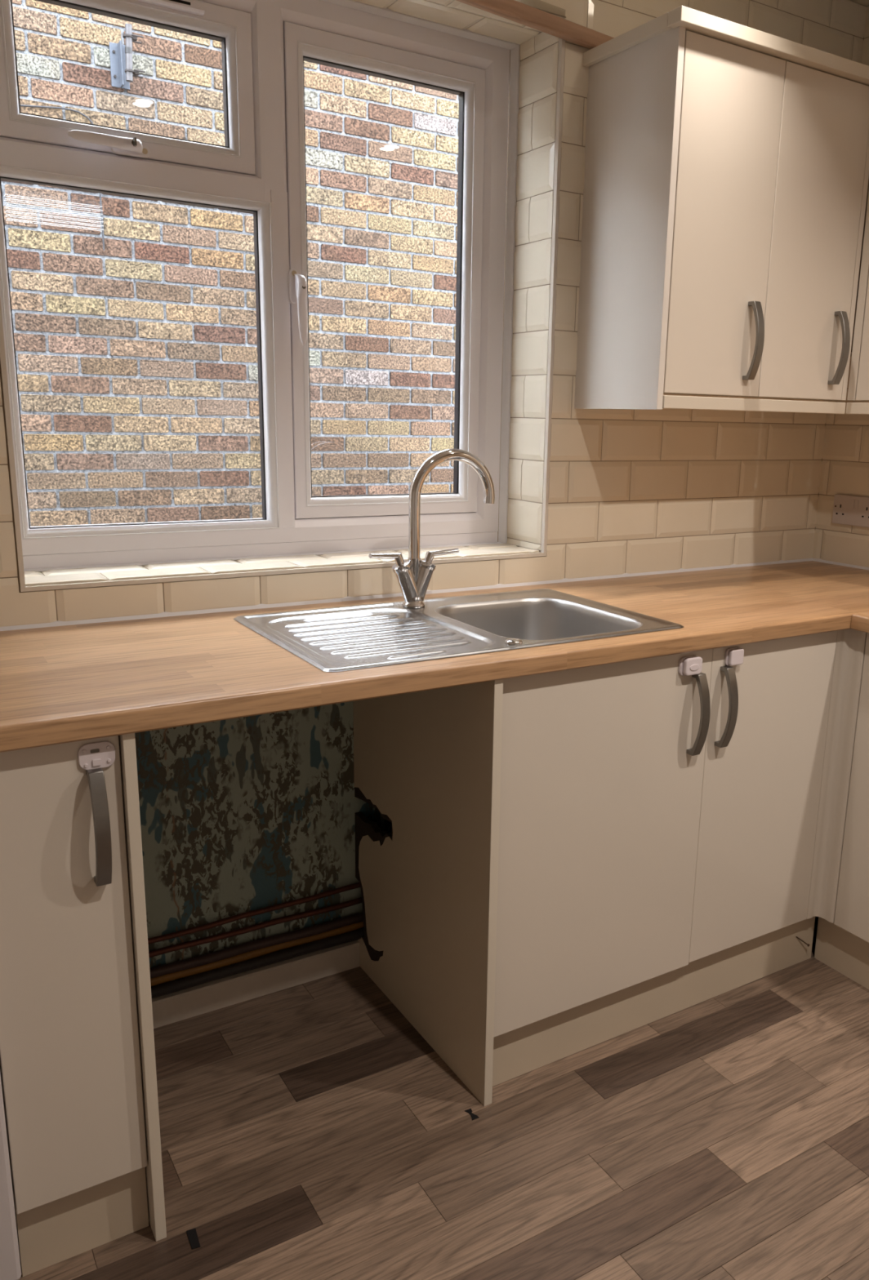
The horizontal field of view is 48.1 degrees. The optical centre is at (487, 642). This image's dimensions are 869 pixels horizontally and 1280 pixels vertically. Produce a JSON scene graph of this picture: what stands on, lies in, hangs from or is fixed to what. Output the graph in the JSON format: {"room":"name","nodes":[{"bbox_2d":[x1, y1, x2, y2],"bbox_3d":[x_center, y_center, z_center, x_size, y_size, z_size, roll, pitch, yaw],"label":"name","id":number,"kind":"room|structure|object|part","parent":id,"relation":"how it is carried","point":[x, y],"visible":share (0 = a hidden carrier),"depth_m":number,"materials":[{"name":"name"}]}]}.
{"room":"kitchen","nodes":[
{"label":"kitchen","id":0,"kind":"room"},
{"bbox_2d":[0,0,866,983],"bbox_3d":[-0.385,-0.668,2.198,4.300,3.500,0.358,-7,15,-32],"label":"wall","id":1,"kind":"structure","parent":0,"point":[238,815],"depth_m":2.29,"materials":[{"name":"beige tile"}]},
{"bbox_2d":[147,882,360,944],"bbox_3d":[-0.549,0.613,2.172,0.647,0.023,0.014,-7,15,-32],"label":"pipe","id":2,"kind":"object","parent":1,"relation":"attached to","point":[243,915],"visible":0.78,"depth_m":2.18,"materials":[{"name":"orange metal"}]},
{"bbox_2d":[0,0,509,568],"bbox_3d":[-0.457,-0.780,2.142,1.170,1.186,0.128,-7,15,-32],"label":"window","id":3,"kind":"structure","parent":1,"relation":"in","point":[260,170],"depth_m":2.13,"materials":[{"name":"white plastic"}]},
{"bbox_3d":[-0.728,-0.967,1.870,0.040,0.022,0.148,13,18,42],"label":"handle","id":4,"kind":"part","parent":3,"relation":"part of","materials":[{"name":"white plastic"}]},
{"bbox_3d":[-0.719,-1.127,1.925,0.504,0.307,0.054,-7,15,-32],"label":"sash frame","id":5,"kind":"part","parent":3,"relation":"part of","materials":[{"name":"white plastic"}]},
{"bbox_3d":[-0.709,-0.978,1.927,0.074,0.020,0.014,-7,15,-32],"label":"handle plate","id":6,"kind":"part","parent":3,"relation":"part of","materials":[{"name":"white plastic"}]},
{"bbox_2d":[134,0,204,16],"bbox_3d":[-0.689,-1.255,1.870,0.283,0.024,0.015,-7,15,-32],"label":"vent","id":7,"kind":"object","parent":3,"relation":"attached to","point":[159,7],"depth_m":1.92,"materials":[{"name":"white plastic"}]},
{"bbox_3d":[-0.432,-0.790,2.153,0.021,0.074,0.014,-7,15,-32],"label":"handle plate","id":8,"kind":"part","parent":3,"relation":"part of","materials":[{"name":"white plastic"}]},
{"bbox_3d":[-0.414,-0.736,2.147,0.023,0.151,0.047,-7,15,-32],"label":"handle","id":9,"kind":"part","parent":3,"relation":"part of","materials":[{"name":"white plastic"}]},
{"bbox_3d":[-0.242,-0.828,2.308,0.497,1.042,0.054,-7,15,-32],"label":"sash frame","id":10,"kind":"part","parent":3,"relation":"part of","materials":[{"name":"white plastic"}]},
{"bbox_2d":[148,897,361,957],"bbox_3d":[-0.550,0.646,2.180,0.647,0.018,0.016,-7,15,-32],"label":"pipe","id":11,"kind":"object","parent":1,"relation":"attached to","point":[183,945],"visible":0.77,"depth_m":2.19,"materials":[{"name":"orange metal"}]},
{"bbox_2d":[151,939,359,1028],"bbox_3d":[-0.572,0.782,2.204,0.602,0.066,0.025,-7,15,-32],"label":"baseboard","id":12,"kind":"structure","parent":1,"relation":"attached to","point":[216,994],"depth_m":2.21,"materials":[{"name":"white paint"}]},
{"bbox_2d":[149,911,363,978],"bbox_3d":[-0.548,0.689,2.190,0.652,0.027,0.024,-7,15,-32],"label":"pipe","id":13,"kind":"object","parent":1,"relation":"attached to","point":[165,969],"visible":0.76,"depth_m":2.19,"materials":[{"name":"brown metal"}]},
{"bbox_2d":[150,921,363,986],"bbox_3d":[-0.551,0.707,2.199,0.652,0.025,0.025,-7,15,-32],"label":"pipe","id":14,"kind":"object","parent":1,"relation":"attached to","point":[251,954],"visible":0.54,"depth_m":2.19,"materials":[{"name":"brown metal"}]},
{"bbox_2d":[151,927,364,998],"bbox_3d":[-0.547,0.730,2.196,0.652,0.027,0.027,-7,15,-32],"label":"pipe","id":15,"kind":"object","parent":1,"relation":"attached to","point":[187,982],"visible":0.78,"depth_m":2.20,"materials":[{"name":"brown metal"}]},
{"bbox_2d":[23,0,519,571],"bbox_3d":[-0.444,-0.783,2.138,1.189,1.193,0.016,-7,15,-32],"label":"trim","id":16,"kind":"structure","parent":1,"relation":"attached to","point":[514,48],"depth_m":2.37,"materials":[{"name":"white plastic"}]},
{"bbox_2d":[0,12,565,591],"bbox_3d":[-0.354,-0.749,2.004,1.208,1.213,0.012,-7,15,-32],"label":"trim","id":17,"kind":"structure","parent":1,"relation":"attached to","point":[561,42],"depth_m":2.20,"materials":[{"name":"white plastic"}]},
{"bbox_2d":[0,558,868,631],"bbox_3d":[0.300,0.135,1.245,3.100,0.009,2.300,-7,15,-32],"label":"trim","id":18,"kind":"structure","parent":1,"relation":"attached to","point":[681,570],"depth_m":2.21,"materials":[{"name":"brown wood"}]},
{"bbox_2d":[455,0,613,48],"bbox_3d":[-0.389,-1.340,1.810,1.713,0.140,0.026,-7,15,-32],"label":"batten","id":19,"kind":"object","parent":1,"relation":"attached to","point":[514,11],"visible":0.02,"depth_m":2.12,"materials":[{"name":"brown wood"}]},
{"bbox_2d":[573,5,868,413],"bbox_3d":[0.577,-0.962,2.342,0.657,0.791,0.343,-7,15,-32],"label":"upper cabinet","id":20,"kind":"object","parent":1,"relation":"attached to","point":[726,177],"visible":1,"depth_m":2.20,"materials":[{"name":"beige wood"}]},
{"bbox_3d":[0.298,-1.307,2.111,0.014,0.028,0.284,-7,15,-32],"label":"cornice","id":21,"kind":"part","parent":20,"relation":"part of","materials":[{"name":"beige"}]},
{"bbox_3d":[0.310,-0.927,2.202,0.017,0.773,0.303,-7,15,-32],"label":"panel","id":22,"kind":"part","parent":20,"relation":"part of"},
{"bbox_3d":[0.521,-0.926,2.166,0.298,0.723,0.018,-7,15,-32],"label":"door","id":23,"kind":"part","parent":20,"relation":"part of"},
{"bbox_3d":[0.616,-0.699,2.249,0.020,0.174,0.040,-7,15,-32],"label":"bow handle","id":24,"kind":"part","parent":20,"relation":"part of","materials":[{"name":"silver metal"}]},
{"bbox_3d":[0.656,-1.307,2.145,0.657,0.028,0.040,-7,15,-32],"label":"cornice","id":25,"kind":"part","parent":20,"relation":"part of","materials":[{"name":"beige"}]},
{"bbox_3d":[0.776,-0.957,2.324,0.300,0.723,0.018,-7,15,-32],"label":"door","id":26,"kind":"part","parent":20,"relation":"part of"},
{"bbox_3d":[0.872,-0.730,2.407,0.020,0.174,0.040,-7,15,-32],"label":"bow handle","id":27,"kind":"part","parent":20,"relation":"part of","materials":[{"name":"silver metal"}]},
{"bbox_2d":[13,915,868,1279],"bbox_3d":[0.425,1.116,1.235,3.300,0.100,3.450,-7,15,-32],"label":"floor","id":28,"kind":"structure","parent":0,"point":[309,1131],"depth_m":1.78,"materials":[{"name":"brown"}]},
{"bbox_2d":[0,1073,21,1279],"bbox_3d":[-1.086,0.545,1.432,0.595,0.854,0.625,-7,15,-32],"label":"fridge","id":29,"kind":"object","parent":28,"relation":"on","point":[10,1262],"visible":1,"depth_m":1.40,"materials":[{"name":"white metal"}]},
{"bbox_2d":[0,735,148,1276],"bbox_3d":[-0.758,0.499,1.651,0.190,0.860,0.616,-7,15,-32],"label":"base cabinet","id":30,"kind":"object","parent":28,"relation":"on","point":[70,1069],"depth_m":1.43,"materials":[{"name":"beige wood"}]},
{"bbox_3d":[-0.640,0.904,1.539,0.189,0.128,0.018,-7,15,-32],"label":"plinth","id":31,"kind":"part","parent":30,"relation":"part of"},
{"bbox_2d":[77,741,115,769],"bbox_3d":[-0.551,0.160,1.370,0.049,0.039,0.007,-7,15,-32],"label":"lock","id":32,"kind":"object","parent":30,"relation":"attached to","point":[101,754],"visible":1,"depth_m":1.37,"materials":[{"name":"white plastic"}]},
{"bbox_3d":[-0.550,0.265,1.378,0.020,0.173,0.040,-7,15,-32],"label":"bow handle","id":33,"kind":"part","parent":30,"relation":"part of","materials":[{"name":"silver metal"}]},
{"bbox_2d":[118,733,166,1241],"bbox_3d":[-0.676,0.486,1.716,0.017,0.860,0.594,-7,15,-32],"label":"end panel","id":34,"kind":"object","parent":28,"relation":"on","point":[153,1170],"visible":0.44,"depth_m":1.47,"materials":[{"name":"beige"}]},
{"bbox_2d":[186,1227,199,1248],"bbox_3d":[-0.477,0.965,1.572,0.015,0.001,0.041,-5,15,-27],"label":"scrap","id":35,"kind":"object","parent":28,"relation":"on","point":[192,1234],"visible":1,"depth_m":1.57,"materials":[{"name":"black"}]},
{"bbox_2d":[353,679,502,1106],"bbox_3d":[-0.149,0.422,2.041,0.018,0.860,0.594,-7,15,-32],"label":"end panel","id":36,"kind":"object","parent":28,"relation":"on","point":[428,762],"visible":0.98,"depth_m":1.96,"materials":[{"name":"beige"}]},
{"bbox_2d":[464,1108,479,1119],"bbox_3d":[-0.032,0.906,1.867,0.015,0.001,0.030,-7,15,-32],"label":"scrap","id":37,"kind":"object","parent":28,"relation":"on","point":[473,1117],"visible":1,"depth_m":1.86,"materials":[{"name":"black"}]},
{"bbox_2d":[493,648,712,1037],"bbox_3d":[0.089,0.339,2.160,0.524,0.740,0.616,-7,15,-32],"label":"base cabinet","id":38,"kind":"object","parent":28,"relation":"on","point":[602,766],"visible":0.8,"depth_m":1.93,"materials":[{"name":"beige wood"}]},
{"bbox_2d":[0,560,868,752],"bbox_3d":[-0.148,-0.015,1.939,3.097,0.036,0.620,-7,15,-32],"label":"countertop","id":39,"kind":"structure","parent":38,"relation":"on","point":[63,684],"depth_m":1.70,"materials":[{"name":"brown wood"}]},
{"bbox_2d":[368,448,494,608],"bbox_3d":[-0.119,-0.251,2.120,0.309,0.339,0.051,-7,15,-32],"label":"mixer tap","id":40,"kind":"object","parent":39,"relation":"on","point":[413,575],"visible":1,"depth_m":2.10,"materials":[{"name":"silver metal"}]},
{"bbox_3d":[-0.216,-0.178,2.075,0.083,0.031,0.020,-7,15,-32],"label":"lever","id":41,"kind":"part","parent":40,"relation":"part of","materials":[{"name":"silver metal"}]},
{"bbox_3d":[-0.104,-0.191,2.143,0.083,0.031,0.020,-7,15,-32],"label":"lever","id":42,"kind":"part","parent":40,"relation":"part of","materials":[{"name":"silver metal"}]},
{"bbox_3d":[-0.078,-0.304,2.133,0.214,0.239,0.025,-7,15,-32],"label":"spout","id":43,"kind":"part","parent":40,"relation":"part of","materials":[{"name":"silver metal"}]},
{"bbox_2d":[233,588,683,671],"bbox_3d":[-0.059,0.031,1.997,0.791,0.163,0.491,-7,15,-32],"label":"sink","id":44,"kind":"object","parent":39,"relation":"in","point":[349,637],"visible":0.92,"depth_m":1.98,"materials":[{"name":"metal"}]},
{"bbox_3d":[0.048,-0.002,1.806,0.033,0.007,0.033,-7,15,-32],"label":"waste control knob","id":45,"kind":"part","parent":44,"relation":"part of","materials":[{"name":"silver metal"}]},
{"bbox_3d":[0.100,0.021,2.071,0.346,0.156,0.385,-7,15,-32],"label":"bowl","id":46,"kind":"part","parent":44,"relation":"part of","materials":[{"name":"metal"}]},
{"bbox_2d":[678,655,702,675],"bbox_3d":[0.409,0.047,1.957,0.053,0.039,0.018,-7,15,-32],"label":"lock","id":47,"kind":"object","parent":38,"relation":"attached to","point":[691,664],"visible":1,"depth_m":1.95,"materials":[{"name":"white plastic"}]},
{"bbox_3d":[0.431,0.148,1.984,0.020,0.173,0.040,-7,15,-32],"label":"bow handle","id":48,"kind":"part","parent":38,"relation":"part of","materials":[{"name":"silver metal"}]},
{"bbox_2d":[492,916,814,1086],"bbox_3d":[0.395,0.778,2.179,0.972,0.127,0.018,-7,15,-32],"label":"plinth","id":49,"kind":"object","parent":28,"relation":"on","point":[521,1051],"visible":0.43,"depth_m":2.14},
{"bbox_2d":[795,936,808,946],"bbox_3d":[0.775,0.737,2.397,0.042,0.033,0.007,-3,14,-17],"label":"screw","id":50,"kind":"object","parent":49,"relation":"attached to","point":[807,944],"visible":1,"depth_m":2.40,"materials":[{"name":"brown metal"}]},
{"bbox_2d":[688,631,836,962],"bbox_3d":[0.482,0.291,2.403,0.408,0.740,0.616,-7,15,-32],"label":"base cabinet","id":51,"kind":"object","parent":28,"relation":"on","point":[765,740],"visible":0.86,"depth_m":2.17,"materials":[{"name":"beige wood"}]},
{"bbox_3d":[0.498,0.136,2.024,0.020,0.173,0.040,-7,15,-32],"label":"bow handle","id":52,"kind":"part","parent":51,"relation":"part of","materials":[{"name":"silver metal"}]},
{"bbox_2d":[724,646,743,666],"bbox_3d":[0.513,0.029,2.022,0.043,0.038,0.015,-7,15,-32],"label":"lock","id":53,"kind":"object","parent":51,"relation":"attached to","point":[733,655],"visible":1,"depth_m":2.01,"materials":[{"name":"white plastic"}]},
{"bbox_2d":[806,628,866,923],"bbox_3d":[0.814,0.319,2.283,0.058,0.725,0.062,-7,15,-32],"label":"post","id":54,"kind":"object","parent":51,"relation":"attached to","point":[850,646],"visible":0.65,"depth_m":2.28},
{"bbox_2d":[813,916,868,989],"bbox_3d":[1.286,0.905,1.725,0.017,0.128,1.724,-7,15,-32],"label":"plinth","id":55,"kind":"object","parent":28,"relation":"on","point":[837,948],"visible":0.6,"depth_m":2.36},
{"bbox_2d":[833,632,868,942],"bbox_3d":[1.237,0.364,2.164,0.560,0.740,0.598,-7,15,-32],"label":"base cabinet","id":56,"kind":"object","parent":28,"relation":"on","point":[851,908],"visible":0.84,"depth_m":2.26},
{"bbox_2d":[849,611,868,633],"bbox_3d":[1.516,0.092,1.645,0.609,0.036,1.678,-7,15,-32],"label":"countertop","id":57,"kind":"structure","parent":56,"relation":"on","point":[859,621],"depth_m":2.16,"materials":[{"name":"brown wood"}]},
{"bbox_2d":[812,6,868,567],"bbox_3d":[1.894,-0.245,1.667,0.123,2.420,3.151,-7,15,-32],"label":"wall","id":58,"kind":"structure","parent":0,"point":[844,470],"depth_m":2.87,"materials":[{"name":"beige tile"}]},
{"bbox_2d":[831,493,868,527],"bbox_3d":[1.071,-0.386,2.843,0.012,0.086,0.146,-7,15,-32],"label":"wall socket","id":59,"kind":"object","parent":58,"relation":"attached to","point":[851,510],"visible":1,"depth_m":2.85,"materials":[{"name":"grey plastic"}]},
{"bbox_2d":[849,499,854,508],"bbox_3d":[1.065,-0.405,2.840,0.002,0.026,0.011,-7,15,-32],"label":"rocker switch","id":60,"kind":"object","parent":59,"relation":"attached to","point":[851,501],"depth_m":2.84,"materials":[{"name":"grey plastic"}]},
{"bbox_2d":[853,499,857,509],"bbox_3d":[1.072,-0.402,2.829,0.002,0.026,0.011,-7,15,-32],"label":"rocker switch","id":61,"kind":"object","parent":59,"relation":"attached to","point":[855,501],"depth_m":2.83,"materials":[{"name":"grey plastic"}]},
{"bbox_2d":[844,191,868,414],"bbox_3d":[1.209,-0.921,2.220,0.322,0.788,0.626,-7,15,-32],"label":"upper cabinet","id":62,"kind":"object","parent":58,"relation":"attached to","point":[858,383],"visible":1,"depth_m":2.43,"materials":[{"name":"beige"}]},
{"bbox_3d":[1.106,-0.907,2.142,0.017,0.723,0.600,-7,15,-32],"label":"door","id":63,"kind":"part","parent":62,"relation":"part of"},
{"bbox_2d":[848,0,868,7],"bbox_3d":[0.490,-1.348,0.666,3.320,0.120,3.450,-7,15,-32],"label":"ceiling","id":64,"kind":"structure","parent":0,"point":[864,2],"depth_m":2.63,"materials":[{"name":"white paint"}]},
{"label":"outside","id":65,"kind":"structure","parent":0,"visible":0},
{"bbox_3d":[-0.602,0.719,3.873,14.000,0.070,2.060,-7,15,-32],"label":"ground","id":66,"kind":"structure","parent":65,"visible":0},
{"bbox_2d":[0,0,458,526],"bbox_3d":[-1.042,-1.125,4.272,10.051,3.420,0.184,-7,15,-32],"label":"wall","id":67,"kind":"structure","parent":66,"relation":"on","point":[136,357],"depth_m":4.04,"materials":[{"name":"brick"}]},
{"bbox_2d":[20,104,104,250],"bbox_3d":[-1.682,-1.733,3.588,0.476,0.485,0.006,-7,15,-32],"label":"cable","id":68,"kind":"object","parent":67,"relation":"attached to","point":[23,105],"visible":0.7,"depth_m":3.64,"materials":[{"name":"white plastic"}]},
{"bbox_2d":[109,23,145,89],"bbox_3d":[-1.353,-2.196,3.640,0.106,0.203,0.084,-7,15,-32],"label":"bracket","id":69,"kind":"object","parent":67,"relation":"attached to","point":[122,73],"visible":1,"depth_m":3.64,"materials":[{"name":"metal"}]},
{"bbox_3d":[-1.391,-2.177,3.667,0.066,0.150,0.006,-7,15,-32],"label":"plate","id":70,"kind":"part","parent":69,"relation":"part of","materials":[{"name":"metal"}]}
]}

